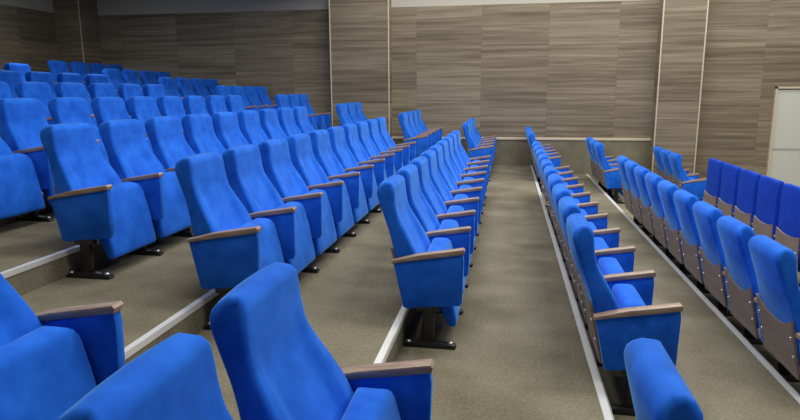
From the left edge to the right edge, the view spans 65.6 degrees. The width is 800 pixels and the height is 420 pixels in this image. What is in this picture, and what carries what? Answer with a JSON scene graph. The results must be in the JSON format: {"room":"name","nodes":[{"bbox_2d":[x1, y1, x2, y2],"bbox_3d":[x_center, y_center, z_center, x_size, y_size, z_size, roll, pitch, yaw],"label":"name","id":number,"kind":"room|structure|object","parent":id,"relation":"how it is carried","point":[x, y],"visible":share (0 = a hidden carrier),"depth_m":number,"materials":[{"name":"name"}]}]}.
{"room":"lecture hall","nodes":[
{"label":"lecture hall","id":0,"kind":"room"},
{"bbox_2d":[0,0,58,72],"bbox_3d":[-8.198,-2.027,5.170,0.200,4.900,15.980,2,11,10],"label":"wall","id":1,"kind":"structure","parent":0,"point":[27,36],"depth_m":11.64,"materials":[{"name":"laminate"}]},
{"bbox_2d":[53,0,101,73],"bbox_3d":[-6.508,-2.858,12.685,0.570,6.100,0.550,2,11,10],"label":"wall","id":2,"kind":"structure","parent":0,"point":[66,15],"depth_m":12.33,"materials":[{"name":"laminate"}]},
{"bbox_2d":[328,0,391,137],"bbox_3d":[-0.745,-2.726,11.841,1.140,6.100,0.280,2,11,10],"label":"pillar","id":3,"kind":"structure","parent":0,"point":[359,28],"depth_m":11.67,"materials":[{"name":"laminate"}]},
{"bbox_2d":[0,157,799,419],"bbox_3d":[0.683,0.621,4.122,18.000,2.404,15.980,2,11,10],"label":"floor","id":4,"kind":"structure","parent":0,"point":[519,353],"depth_m":3.63,"materials":[{"name":"grey carpet"}]},
{"bbox_2d":[0,70,21,97],"bbox_3d":[-4.408,-1.170,7.226,0.505,0.904,0.547,2,11,10],"label":"chair","id":5,"kind":"object","parent":4,"relation":"on","point":[11,78],"visible":0.16,"depth_m":7.23,"materials":[{"name":"blue fabric"}]},
{"bbox_2d":[4,63,30,81],"bbox_3d":[-5.178,-1.610,8.747,0.505,0.904,0.606,2,11,10],"label":"chair","id":6,"kind":"object","parent":4,"relation":"on","point":[22,69],"visible":0.19,"depth_m":8.69,"materials":[{"name":"blue fabric"}]},
{"bbox_2d":[0,137,44,219],"bbox_3d":[-2.852,-0.309,4.277,0.505,0.904,0.547,2,11,10],"label":"chair","id":7,"kind":"object","parent":4,"relation":"on","point":[20,190],"visible":1,"depth_m":4.35,"materials":[{"name":"blue fabric"}]},
{"bbox_2d":[0,98,54,221],"bbox_3d":[-2.758,-0.411,4.809,0.505,0.904,0.547,2,11,10],"label":"chair","id":8,"kind":"object","parent":4,"relation":"on","point":[22,120],"visible":0.53,"depth_m":4.63,"materials":[{"name":"blue fabric"}]},
{"bbox_2d":[15,82,53,124],"bbox_3d":[-3.533,-0.845,6.302,0.505,0.904,0.547,2,11,10],"label":"chair","id":9,"kind":"object","parent":4,"relation":"on","point":[41,91],"visible":0.29,"depth_m":6.26,"materials":[{"name":"blue fabric"}]},
{"bbox_2d":[25,71,56,97],"bbox_3d":[-4.315,-1.272,7.758,0.505,0.904,0.547,2,11,10],"label":"chair","id":10,"kind":"object","parent":4,"relation":"on","point":[33,76],"visible":0.18,"depth_m":7.74,"materials":[{"name":"blue fabric"}]},
{"bbox_2d":[0,239,99,277],"bbox_3d":[-1.895,0.119,4.467,0.041,0.026,15.960,2,11,10],"label":"trim","id":11,"kind":"structure","parent":4,"relation":"attached to","point":[13,271],"depth_m":3.53,"materials":[{"name":"silver metal"}]},
{"bbox_2d":[0,273,125,419],"bbox_3d":[-1.209,0.459,1.815,0.505,0.904,0.606,2,11,10],"label":"chair","id":12,"kind":"object","parent":4,"relation":"on","point":[50,360],"visible":0.93,"depth_m":1.94,"materials":[{"name":"blue fabric"}]},
{"bbox_2d":[47,60,85,87],"bbox_3d":[-5.835,-2.174,10.917,0.505,0.904,0.547,2,11,10],"label":"chair","id":13,"kind":"object","parent":4,"relation":"on","point":[56,67],"visible":0.31,"depth_m":10.81,"materials":[{"name":"blue fabric"}]},
{"bbox_2d":[57,73,91,102],"bbox_3d":[-4.222,-1.374,8.290,0.505,0.904,0.547,2,11,10],"label":"chair","id":14,"kind":"object","parent":4,"relation":"on","point":[61,77],"visible":0.22,"depth_m":8.24,"materials":[{"name":"blue fabric"}]},
{"bbox_2d":[54,82,98,128],"bbox_3d":[-3.440,-0.947,6.834,0.505,0.904,0.547,2,11,10],"label":"chair","id":15,"kind":"object","parent":4,"relation":"on","point":[63,89],"visible":0.2,"depth_m":6.77,"materials":[{"name":"blue fabric"}]},
{"bbox_2d":[47,97,109,163],"bbox_3d":[-2.665,-0.513,5.341,0.505,0.904,0.547,2,11,10],"label":"chair","id":16,"kind":"object","parent":4,"relation":"on","point":[61,109],"visible":0.26,"depth_m":5.29,"materials":[{"name":"blue fabric"}]},
{"bbox_2d":[69,62,89,92],"bbox_3d":[-5.742,-2.276,11.449,0.505,0.904,0.547,2,11,10],"label":"chair","id":17,"kind":"object","parent":4,"relation":"on","point":[81,68],"visible":0.31,"depth_m":11.38,"materials":[{"name":"blue fabric"}]},
{"bbox_2d":[40,123,155,279],"bbox_3d":[-1.883,-0.086,3.885,0.505,0.904,0.547,2,11,10],"label":"chair","id":18,"kind":"object","parent":4,"relation":"on","point":[90,202],"visible":1,"depth_m":3.72,"materials":[{"name":"blue fabric"}]},
{"bbox_2d":[88,83,131,118],"bbox_3d":[-3.347,-1.049,7.367,0.505,0.904,0.547,2,11,10],"label":"chair","id":19,"kind":"object","parent":4,"relation":"on","point":[95,89],"visible":0.19,"depth_m":7.29,"materials":[{"name":"blue fabric"}]},
{"bbox_2d":[102,68,124,96],"bbox_3d":[-4.823,-1.998,10.773,0.505,0.904,0.547,2,11,10],"label":"chair","id":20,"kind":"object","parent":4,"relation":"on","point":[113,75],"visible":0.29,"depth_m":10.72,"materials":[{"name":"blue fabric"}]},
{"bbox_2d":[91,97,152,151],"bbox_3d":[-2.572,-0.615,5.874,0.505,0.904,0.547,2,11,10],"label":"chair","id":21,"kind":"object","parent":4,"relation":"on","point":[104,109],"visible":0.3,"depth_m":5.80,"materials":[{"name":"blue fabric"}]},
{"bbox_2d":[121,69,143,95],"bbox_3d":[-4.730,-2.100,11.306,0.505,0.904,0.547,2,11,10],"label":"chair","id":22,"kind":"object","parent":4,"relation":"on","point":[129,76],"visible":0.28,"depth_m":11.24,"materials":[{"name":"blue fabric"}]},
{"bbox_2d":[117,84,160,115],"bbox_3d":[-3.254,-1.151,7.899,0.505,0.904,0.547,2,11,10],"label":"chair","id":23,"kind":"object","parent":4,"relation":"on","point":[125,91],"visible":0.27,"depth_m":7.77,"materials":[{"name":"blue fabric"}]},
{"bbox_2d":[99,119,191,255],"bbox_3d":[-1.790,-0.188,4.418,0.505,0.904,0.547,2,11,10],"label":"chair","id":24,"kind":"object","parent":4,"relation":"on","point":[130,156],"visible":0.8,"depth_m":4.33,"materials":[{"name":"blue fabric"}]},
{"bbox_2d":[58,332,233,419],"bbox_3d":[-0.288,0.733,1.155,0.505,0.904,0.547,2,11,10],"label":"chair","id":25,"kind":"object","parent":4,"relation":"on","point":[176,378],"visible":1,"depth_m":1.15,"materials":[{"name":"blue fabric"}]},
{"bbox_2d":[126,96,184,137],"bbox_3d":[-2.478,-0.717,6.406,0.505,0.904,0.547,2,11,10],"label":"chair","id":26,"kind":"object","parent":4,"relation":"on","point":[141,108],"visible":0.23,"depth_m":6.31,"materials":[{"name":"blue fabric"}]},
{"bbox_2d":[142,84,186,114],"bbox_3d":[-3.155,-1.259,8.460,0.505,0.904,0.606,2,11,10],"label":"chair","id":27,"kind":"object","parent":4,"relation":"on","point":[155,91],"visible":0.2,"depth_m":8.35,"materials":[{"name":"blue fabric"}]},
{"bbox_2d":[144,116,194,236],"bbox_3d":[-1.697,-0.290,4.950,0.505,0.904,0.547,2,11,10],"label":"chair","id":28,"kind":"object","parent":4,"relation":"on","point":[169,145],"visible":0.36,"depth_m":4.84,"materials":[{"name":"blue fabric"}]},
{"bbox_2d":[158,77,184,109],"bbox_3d":[-3.812,-1.823,10.630,0.505,0.904,0.547,2,11,10],"label":"chair","id":29,"kind":"object","parent":4,"relation":"on","point":[170,89],"visible":0.34,"depth_m":10.58,"materials":[{"name":"blue fabric"}]},
{"bbox_2d":[124,289,219,359],"bbox_3d":[-0.884,0.295,4.323,0.041,0.026,15.960,2,11,10],"label":"trim","id":30,"kind":"structure","parent":4,"relation":"attached to","point":[138,344],"depth_m":2.96,"materials":[{"name":"silver metal"}]},
{"bbox_2d":[157,96,188,144],"bbox_3d":[-2.385,-0.819,6.939,0.505,0.904,0.547,2,11,10],"label":"chair","id":31,"kind":"object","parent":4,"relation":"on","point":[167,105],"visible":0.28,"depth_m":6.85,"materials":[{"name":"blue fabric"}]},
{"bbox_2d":[175,77,208,112],"bbox_3d":[-3.719,-1.925,11.162,0.505,0.904,0.547,2,11,10],"label":"chair","id":32,"kind":"object","parent":4,"relation":"on","point":[183,85],"visible":0.43,"depth_m":11.09,"materials":[{"name":"blue fabric"}]},
{"bbox_2d":[182,95,216,136],"bbox_3d":[-2.292,-0.921,7.471,0.505,0.904,0.547,2,11,10],"label":"chair","id":33,"kind":"object","parent":4,"relation":"on","point":[193,104],"visible":0.29,"depth_m":7.38,"materials":[{"name":"blue fabric"}]},
{"bbox_2d":[190,78,209,98],"bbox_3d":[-3.626,-2.027,11.694,0.505,0.904,0.547,2,11,10],"label":"chair","id":34,"kind":"object","parent":4,"relation":"on","point":[198,84],"visible":0.29,"depth_m":11.63,"materials":[{"name":"blue fabric"}]},
{"bbox_2d":[181,114,230,186],"bbox_3d":[-1.604,-0.392,5.483,0.505,0.904,0.547,2,11,10],"label":"chair","id":35,"kind":"object","parent":4,"relation":"on","point":[198,129],"visible":0.3,"depth_m":5.41,"materials":[{"name":"blue fabric"}]},
{"bbox_2d":[205,95,227,115],"bbox_3d":[-2.199,-1.023,8.003,0.505,0.904,0.547,2,11,10],"label":"chair","id":36,"kind":"object","parent":4,"relation":"on","point":[214,104],"visible":0.17,"depth_m":7.90,"materials":[{"name":"blue fabric"}]},
{"bbox_2d":[175,152,283,329],"bbox_3d":[-0.922,0.144,3.457,0.505,0.904,0.547,2,11,10],"label":"chair","id":37,"kind":"object","parent":4,"relation":"on","point":[227,246],"visible":0.92,"depth_m":3.26,"materials":[{"name":"blue fabric"}]},
{"bbox_2d":[211,112,248,149],"bbox_3d":[-1.510,-0.494,6.015,0.505,0.904,0.547,2,11,10],"label":"chair","id":38,"kind":"object","parent":4,"relation":"on","point":[225,124],"visible":0.38,"depth_m":5.93,"materials":[{"name":"blue fabric"}]},
{"bbox_2d":[224,95,244,113],"bbox_3d":[-2.100,-1.131,8.564,0.505,0.904,0.606,2,11,10],"label":"chair","id":39,"kind":"object","parent":4,"relation":"on","point":[234,103],"visible":0.3,"depth_m":8.44,"materials":[{"name":"blue fabric"}]},
{"bbox_2d":[230,86,259,111],"bbox_3d":[-2.707,-1.749,11.019,0.505,0.904,0.547,2,11,10],"label":"chair","id":40,"kind":"object","parent":4,"relation":"on","point":[235,90],"visible":0.34,"depth_m":10.99,"materials":[{"name":"blue fabric"}]},
{"bbox_2d":[237,110,268,145],"bbox_3d":[-1.417,-0.596,6.547,0.505,0.904,0.547,2,11,10],"label":"chair","id":41,"kind":"object","parent":4,"relation":"on","point":[250,127],"visible":0.38,"depth_m":6.47,"materials":[{"name":"blue fabric"}]},
{"bbox_2d":[243,86,270,109],"bbox_3d":[-2.614,-1.851,11.551,0.505,0.904,0.547,2,11,10],"label":"chair","id":42,"kind":"object","parent":4,"relation":"on","point":[250,91],"visible":0.41,"depth_m":11.46,"materials":[{"name":"blue fabric"}]},
{"bbox_2d":[255,86,277,109],"bbox_3d":[-2.516,-1.959,12.112,0.505,0.904,0.606,2,11,10],"label":"chair","id":43,"kind":"object","parent":4,"relation":"on","point":[261,91],"visible":0.37,"depth_m":11.97,"materials":[{"name":"blue fabric"}]},
{"bbox_2d":[222,144,314,273],"bbox_3d":[-0.829,0.042,3.990,0.505,0.904,0.547,2,11,10],"label":"chair","id":44,"kind":"object","parent":4,"relation":"on","point":[248,180],"visible":0.74,"depth_m":3.90,"materials":[{"name":"blue fabric"}]},
{"bbox_2d":[258,109,286,138],"bbox_3d":[-1.324,-0.698,7.080,0.505,0.904,0.547,2,11,10],"label":"chair","id":45,"kind":"object","parent":4,"relation":"on","point":[269,121],"visible":0.33,"depth_m":7.01,"materials":[{"name":"blue fabric"}]},
{"bbox_2d":[276,107,301,136],"bbox_3d":[-1.231,-0.800,7.612,0.505,0.904,0.547,2,11,10],"label":"chair","id":46,"kind":"object","parent":4,"relation":"on","point":[287,123],"visible":0.28,"depth_m":7.53,"materials":[{"name":"blue fabric"}]},
{"bbox_2d":[257,138,336,272],"bbox_3d":[-0.735,-0.060,4.522,0.505,0.904,0.547,2,11,10],"label":"chair","id":47,"kind":"object","parent":4,"relation":"on","point":[277,164],"visible":0.68,"depth_m":4.37,"materials":[{"name":"blue fabric"}]},
{"bbox_2d":[292,106,314,133],"bbox_3d":[-1.132,-0.908,8.173,0.505,0.904,0.606,2,11,10],"label":"chair","id":48,"kind":"object","parent":4,"relation":"on","point":[301,119],"visible":0.28,"depth_m":8.07,"materials":[{"name":"blue fabric"}]},
{"bbox_2d":[298,94,330,129],"bbox_3d":[-1.597,-1.681,11.436,0.505,0.904,0.606,2,11,10],"label":"chair","id":49,"kind":"object","parent":4,"relation":"on","point":[323,120],"visible":0.44,"depth_m":11.43,"materials":[{"name":"blue fabric"}]},
{"bbox_2d":[286,133,353,252],"bbox_3d":[-0.642,-0.162,5.054,0.505,0.904,0.547,2,11,10],"label":"chair","id":50,"kind":"object","parent":4,"relation":"on","point":[303,159],"visible":0.72,"depth_m":4.89,"materials":[{"name":"blue fabric"}]},
{"bbox_2d":[210,262,434,419],"bbox_3d":[-0.190,0.626,1.716,0.505,0.904,0.606,2,11,10],"label":"chair","id":51,"kind":"object","parent":4,"relation":"on","point":[277,367],"visible":1,"depth_m":1.71,"materials":[{"name":"blue fabric"}]},
{"bbox_2d":[308,129,367,236],"bbox_3d":[-0.549,-0.264,5.587,0.505,0.904,0.547,2,11,10],"label":"chair","id":52,"kind":"object","parent":4,"relation":"on","point":[323,153],"visible":0.59,"depth_m":5.41,"materials":[{"name":"blue fabric"}]},
{"bbox_2d":[335,103,352,125],"bbox_3d":[-0.777,-1.296,10.199,0.505,0.904,0.547,2,11,10],"label":"chair","id":53,"kind":"object","parent":4,"relation":"on","point":[341,108],"visible":0.33,"depth_m":10.03,"materials":[{"name":"blue fabric"}]},
{"bbox_2d":[326,126,378,223],"bbox_3d":[-0.456,-0.366,6.119,0.505,0.904,0.547,2,11,10],"label":"chair","id":54,"kind":"object","parent":4,"relation":"on","point":[339,146],"visible":0.66,"depth_m":5.94,"materials":[{"name":"blue fabric"}]},
{"bbox_2d":[341,123,386,212],"bbox_3d":[-0.362,-0.468,6.652,0.505,0.904,0.547,2,11,10],"label":"chair","id":55,"kind":"object","parent":4,"relation":"on","point":[353,143],"visible":0.47,"depth_m":6.46,"materials":[{"name":"blue fabric"}]},
{"bbox_2d":[354,121,395,177],"bbox_3d":[-0.269,-0.570,7.184,0.505,0.904,0.547,2,11,10],"label":"chair","id":56,"kind":"object","parent":4,"relation":"on","point":[365,139],"visible":0.36,"depth_m":6.99,"materials":[{"name":"blue fabric"}]},
{"bbox_2d":[366,119,402,172],"bbox_3d":[-0.176,-0.672,7.716,0.505,0.904,0.547,2,11,10],"label":"chair","id":57,"kind":"object","parent":4,"relation":"on","point":[374,134],"visible":0.4,"depth_m":7.52,"materials":[{"name":"blue fabric"}]},
{"bbox_2d":[373,305,409,363],"bbox_3d":[0.127,0.470,4.180,0.041,0.026,15.960,2,11,10],"label":"trim","id":58,"kind":"structure","parent":4,"relation":"attached to","point":[382,356],"depth_m":3.18,"materials":[{"name":"silver metal"}]},
{"bbox_2d":[376,117,415,166],"bbox_3d":[-0.078,-0.780,8.277,0.505,0.904,0.606,2,11,10],"label":"chair","id":59,"kind":"object","parent":4,"relation":"on","point":[409,149],"visible":0.41,"depth_m":8.20,"materials":[{"name":"blue fabric"}]},
{"bbox_2d":[398,113,427,157],"bbox_3d":[0.234,-1.121,10.056,0.505,0.904,0.547,2,11,10],"label":"chair","id":60,"kind":"object","parent":4,"relation":"on","point":[421,144],"visible":0.62,"depth_m":9.82,"materials":[{"name":"blue fabric"}]},
{"bbox_2d":[377,174,464,349],"bbox_3d":[0.140,0.265,3.599,0.505,0.904,0.547,2,11,10],"label":"chair","id":61,"kind":"object","parent":4,"relation":"on","point":[429,276],"visible":1,"depth_m":3.39,"materials":[{"name":"blue fabric"}]},
{"bbox_2d":[395,164,470,314],"bbox_3d":[0.233,0.163,4.131,0.505,0.904,0.547,2,11,10],"label":"chair","id":62,"kind":"object","parent":4,"relation":"on","point":[459,237],"visible":0.48,"depth_m":3.94,"materials":[{"name":"blue fabric"}]},
{"bbox_2d":[410,156,475,287],"bbox_3d":[0.326,0.061,4.663,0.505,0.904,0.547,2,11,10],"label":"chair","id":63,"kind":"object","parent":4,"relation":"on","point":[455,212],"visible":0.33,"depth_m":4.47,"materials":[{"name":"blue fabric"}]},
{"bbox_2d":[420,149,478,266],"bbox_3d":[0.419,-0.041,5.196,0.505,0.904,0.547,2,11,10],"label":"chair","id":64,"kind":"object","parent":4,"relation":"on","point":[462,200],"visible":0.38,"depth_m":5.00,"materials":[{"name":"blue fabric"}]},
{"bbox_2d":[429,144,481,249],"bbox_3d":[0.512,-0.143,5.728,0.505,0.904,0.547,2,11,10],"label":"chair","id":65,"kind":"object","parent":4,"relation":"on","point":[471,192],"visible":0.34,"depth_m":5.53,"materials":[{"name":"blue fabric"}]},
{"bbox_2d":[436,140,484,235],"bbox_3d":[0.606,-0.245,6.260,0.505,0.904,0.547,2,11,10],"label":"chair","id":66,"kind":"object","parent":4,"relation":"on","point":[471,181],"visible":0.41,"depth_m":6.06,"materials":[{"name":"blue fabric"}]},
{"bbox_2d":[442,136,485,223],"bbox_3d":[0.699,-0.347,6.793,0.505,0.904,0.547,2,11,10],"label":"chair","id":67,"kind":"object","parent":4,"relation":"on","point":[476,175],"visible":0.34,"depth_m":6.60,"materials":[{"name":"blue fabric"}]},
{"bbox_2d":[447,133,487,213],"bbox_3d":[0.792,-0.449,7.325,0.505,0.904,0.547,2,11,10],"label":"chair","id":68,"kind":"object","parent":4,"relation":"on","point":[460,157],"visible":0.31,"depth_m":7.13,"materials":[{"name":"blue fabric"}]},
{"bbox_2d":[451,130,490,205],"bbox_3d":[0.890,-0.557,7.886,0.505,0.904,0.606,2,11,10],"label":"chair","id":69,"kind":"object","parent":4,"relation":"on","point":[483,160],"visible":0.32,"depth_m":7.82,"materials":[{"name":"blue fabric"}]},
{"bbox_2d":[462,122,493,180],"bbox_3d":[1.245,-0.945,9.912,0.505,0.904,0.547,2,11,10],"label":"chair","id":70,"kind":"object","parent":4,"relation":"on","point":[474,151],"visible":0.74,"depth_m":9.68,"materials":[{"name":"blue fabric"}]},
{"bbox_2d":[528,132,560,191],"bbox_3d":[2.257,-0.769,9.769,0.505,0.904,0.547,2,11,10],"label":"chair","id":71,"kind":"object","parent":4,"relation":"on","point":[556,160],"visible":0.43,"depth_m":9.56,"materials":[{"name":"blue fabric"}]},
{"bbox_2d":[532,141,573,215],"bbox_3d":[1.945,-0.429,7.990,0.505,0.904,0.606,2,11,10],"label":"chair","id":72,"kind":"object","parent":4,"relation":"on","point":[563,171],"visible":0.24,"depth_m":7.88,"materials":[{"name":"blue fabric"}]},
{"bbox_2d":[536,148,583,234],"bbox_3d":[1.754,-0.219,6.897,0.505,0.904,0.547,2,11,10],"label":"chair","id":73,"kind":"object","parent":4,"relation":"on","point":[578,188],"visible":0.25,"depth_m":6.70,"materials":[{"name":"blue fabric"}]},
{"bbox_2d":[538,153,590,247],"bbox_3d":[1.661,-0.117,6.364,0.505,0.904,0.547,2,11,10],"label":"chair","id":74,"kind":"object","parent":4,"relation":"on","point":[584,197],"visible":0.23,"depth_m":6.17,"materials":[{"name":"blue fabric"}]},
{"bbox_2d":[540,159,598,261],"bbox_3d":[1.567,-0.015,5.832,0.505,0.904,0.547,2,11,10],"label":"chair","id":75,"kind":"object","parent":4,"relation":"on","point":[591,208],"visible":0.27,"depth_m":5.64,"materials":[{"name":"blue fabric"}]},
{"bbox_2d":[530,165,613,419],"bbox_3d":[1.139,0.646,4.036,0.041,0.026,15.960,2,11,10],"label":"trim","id":76,"kind":"structure","parent":4,"relation":"attached to","point":[603,400],"depth_m":3.66,"materials":[{"name":"silver metal"}]},
{"bbox_2d":[543,165,608,279],"bbox_3d":[1.474,0.087,5.300,0.505,0.904,0.547,2,11,10],"label":"chair","id":77,"kind":"object","parent":4,"relation":"on","point":[600,221],"visible":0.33,"depth_m":5.11,"materials":[{"name":"blue fabric"}]},
{"bbox_2d":[547,173,620,301],"bbox_3d":[1.381,0.189,4.767,0.505,0.904,0.547,2,11,10],"label":"chair","id":78,"kind":"object","parent":4,"relation":"on","point":[610,236],"visible":0.28,"depth_m":4.57,"materials":[{"name":"blue fabric"}]},
{"bbox_2d":[552,183,635,329],"bbox_3d":[1.288,0.291,4.235,0.505,0.904,0.547,2,11,10],"label":"chair","id":79,"kind":"object","parent":4,"relation":"on","point":[625,256],"visible":0.37,"depth_m":4.04,"materials":[{"name":"blue fabric"}]},
{"bbox_2d":[586,137,616,191],"bbox_3d":[3.460,-0.803,10.718,0.505,0.904,0.606,2,11,10],"label":"chair","id":80,"kind":"object","parent":4,"relation":"on","point":[610,159],"visible":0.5,"depth_m":10.60,"materials":[{"name":"blue fabric"}]},
{"bbox_2d":[590,139,619,197],"bbox_3d":[3.362,-0.696,10.157,0.505,0.904,0.547,2,11,10],"label":"chair","id":81,"kind":"object","parent":4,"relation":"on","point":[592,141],"visible":0.34,"depth_m":10.02,"materials":[{"name":"blue fabric"}]},
{"bbox_2d":[558,196,655,365],"bbox_3d":[1.194,0.393,3.703,0.505,0.904,0.547,2,11,10],"label":"chair","id":82,"kind":"object","parent":4,"relation":"on","point":[613,273],"visible":0.41,"depth_m":3.51,"materials":[{"name":"blue fabric"}]},
{"bbox_2d":[594,142,624,203],"bbox_3d":[3.268,-0.594,9.625,0.505,0.904,0.547,2,11,10],"label":"chair","id":83,"kind":"object","parent":4,"relation":"on","point":[610,177],"visible":0.86,"depth_m":9.43,"materials":[{"name":"blue fabric"}]},
{"bbox_2d":[566,213,683,415],"bbox_3d":[1.101,0.495,3.170,0.505,0.904,0.547,2,11,10],"label":"chair","id":84,"kind":"object","parent":4,"relation":"on","point":[617,317],"visible":0.85,"depth_m":2.96,"materials":[{"name":"blue fabric"}]},
{"bbox_2d":[617,155,651,234],"bbox_3d":[2.913,-0.206,7.599,0.505,0.904,0.606,2,11,10],"label":"chair","id":85,"kind":"object","parent":4,"relation":"on","point":[621,159],"visible":0.42,"depth_m":7.49,"materials":[{"name":"blue fabric"}]},
{"bbox_2d":[625,160,662,245],"bbox_3d":[2.815,-0.098,7.038,0.505,0.904,0.547,2,11,10],"label":"chair","id":86,"kind":"object","parent":4,"relation":"on","point":[630,165],"visible":0.39,"depth_m":6.94,"materials":[{"name":"blue fabric"}]},
{"bbox_2d":[634,166,675,258],"bbox_3d":[2.722,0.004,6.505,0.505,0.904,0.547,2,11,10],"label":"chair","id":87,"kind":"object","parent":4,"relation":"on","point":[640,172],"visible":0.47,"depth_m":6.41,"materials":[{"name":"blue fabric"}]},
{"bbox_2d":[624,338,703,419],"bbox_3d":[0.814,0.810,1.528,0.505,0.904,0.606,2,11,10],"label":"chair","id":88,"kind":"object","parent":4,"relation":"on","point":[658,391],"visible":1,"depth_m":1.42,"materials":[{"name":"blue fabric"}]},
{"bbox_2d":[645,172,691,274],"bbox_3d":[2.629,0.106,5.973,0.505,0.904,0.547,2,11,10],"label":"chair","id":89,"kind":"object","parent":4,"relation":"on","point":[652,179],"visible":0.44,"depth_m":5.88,"materials":[{"name":"blue fabric"}]},
{"bbox_2d":[653,146,689,179],"bbox_3d":[4.570,-0.625,10.558,0.505,0.904,0.606,2,11,10],"label":"chair","id":90,"kind":"object","parent":4,"relation":"on","point":[656,150],"visible":0.36,"depth_m":10.42,"materials":[{"name":"blue fabric"}]},
{"bbox_2d":[660,149,698,182],"bbox_3d":[4.472,-0.518,9.997,0.505,0.904,0.547,2,11,10],"label":"chair","id":91,"kind":"object","parent":4,"relation":"on","point":[668,173],"visible":0.39,"depth_m":9.87,"materials":[{"name":"blue fabric"}]},
{"bbox_2d":[657,180,709,292],"bbox_3d":[2.535,0.208,5.441,0.505,0.904,0.547,2,11,10],"label":"chair","id":92,"kind":"object","parent":4,"relation":"on","point":[666,189],"visible":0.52,"depth_m":5.34,"materials":[{"name":"blue fabric"}]},
{"bbox_2d":[669,152,705,200],"bbox_3d":[4.378,-0.416,9.465,0.505,0.904,0.547,2,11,10],"label":"chair","id":93,"kind":"object","parent":4,"relation":"on","point":[696,187],"visible":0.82,"depth_m":9.27,"materials":[{"name":"blue fabric"}]},
{"bbox_2d":[586,174,799,403],"bbox_3d":[2.150,0.821,3.893,0.041,0.026,15.960,2,11,10],"label":"trim","id":94,"kind":"structure","parent":4,"relation":"attached to","point":[767,365],"depth_m":4.26,"materials":[{"name":"silver metal"}]},
{"bbox_2d":[673,189,732,315],"bbox_3d":[2.442,0.310,4.909,0.505,0.904,0.547,2,11,10],"label":"chair","id":95,"kind":"object","parent":4,"relation":"on","point":[684,200],"visible":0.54,"depth_m":4.82,"materials":[{"name":"blue fabric"}]},
{"bbox_2d":[703,158,724,207],"bbox_3d":[4.042,-0.122,7.682,0.415,0.998,0.606,2,11,10],"label":"chair","id":96,"kind":"object","parent":4,"relation":"on","point":[714,169],"visible":0.28,"depth_m":7.59,"materials":[{"name":"blue fabric"}]},
{"bbox_2d":[692,201,762,344],"bbox_3d":[2.349,0.412,4.376,0.505,0.904,0.547,2,11,10],"label":"chair","id":97,"kind":"object","parent":4,"relation":"on","point":[706,216],"visible":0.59,"depth_m":4.29,"materials":[{"name":"blue fabric"}]},
{"bbox_2d":[718,163,741,216],"bbox_3d":[3.944,-0.014,7.118,0.415,0.998,0.541,2,11,10],"label":"chair","id":98,"kind":"object","parent":4,"relation":"on","point":[727,200],"visible":0.3,"depth_m":7.07,"materials":[{"name":"blue fabric"}]},
{"bbox_2d":[734,169,761,228],"bbox_3d":[3.850,0.088,6.585,0.415,0.998,0.541,2,11,10],"label":"chair","id":99,"kind":"object","parent":4,"relation":"on","point":[745,208],"visible":0.27,"depth_m":6.54,"materials":[{"name":"blue fabric"}]},
{"bbox_2d":[717,216,799,381],"bbox_3d":[2.256,0.514,3.844,0.505,0.904,0.547,2,11,10],"label":"chair","id":100,"kind":"object","parent":4,"relation":"on","point":[735,235],"visible":0.58,"depth_m":3.75,"materials":[{"name":"blue fabric"}]},
{"bbox_2d":[748,235,799,379],"bbox_3d":[2.163,0.616,3.311,0.505,0.904,0.547,2,11,10],"label":"chair","id":101,"kind":"object","parent":4,"relation":"on","point":[775,264],"visible":1,"depth_m":3.24,"materials":[{"name":"blue fabric"}]},
{"bbox_2d":[753,175,799,286],"bbox_3d":[3.757,0.191,6.053,0.415,0.998,0.541,2,11,10],"label":"chair","id":102,"kind":"object","parent":4,"relation":"on","point":[766,217],"visible":0.47,"depth_m":6.00,"materials":[{"name":"blue fabric"}]},
{"bbox_2d":[775,183,799,273],"bbox_3d":[3.664,0.292,5.521,0.415,0.998,0.541,2,11,10],"label":"chair","id":103,"kind":"object","parent":4,"relation":"on","point":[787,234],"visible":0.7,"depth_m":5.53,"materials":[{"name":"blue fabric"}]},
{"bbox_2d":[96,0,799,178],"bbox_3d":[1.996,-2.697,11.614,18.100,6.100,0.200,2,11,10],"label":"wall","id":104,"kind":"structure","parent":0,"point":[566,69],"depth_m":11.52,"materials":[{"name":"laminate"}]},
{"bbox_2d":[392,136,650,140],"bbox_3d":[2.207,-1.348,11.709,4.795,0.045,0.045,2,11,10],"label":"trim","id":105,"kind":"structure","parent":104,"relation":"attached to","point":[393,137],"depth_m":11.54,"materials":[{"name":"beige"}]},
{"bbox_2d":[393,139,650,182],"bbox_3d":[2.212,-0.599,11.860,4.795,1.484,0.030,2,11,10],"label":"baseboard","id":106,"kind":"structure","parent":104,"relation":"attached to","point":[575,154],"depth_m":11.59,"materials":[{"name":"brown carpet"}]},
{"bbox_2d":[766,87,799,186],"bbox_3d":[7.298,-1.194,10.839,1.530,1.887,0.060,2,11,10],"label":"door","id":107,"kind":"structure","parent":104,"relation":"in","point":[783,161],"depth_m":10.91,"materials":[{"name":"grey paint"}]},
{"bbox_2d":[649,0,707,173],"bbox_3d":[4.900,-2.571,10.882,0.725,6.100,0.280,2,11,10],"label":"pillar","id":108,"kind":"structure","parent":0,"point":[684,25],"depth_m":10.81,"materials":[{"name":"laminate"}]},
{"bbox_2d":[651,0,664,171],"bbox_3d":[4.530,-2.556,10.810,0.022,6.100,0.030,2,11,10],"label":"trim","id":109,"kind":"structure","parent":108,"relation":"attached to","point":[664,0],"depth_m":10.85,"materials":[{"name":"beige"}]},
{"bbox_2d":[693,0,708,173],"bbox_3d":[5.224,-2.537,10.692,0.022,6.100,0.030,2,11,10],"label":"trim","id":110,"kind":"structure","parent":108,"relation":"attached to","point":[708,0],"depth_m":10.76,"materials":[{"name":"beige"}]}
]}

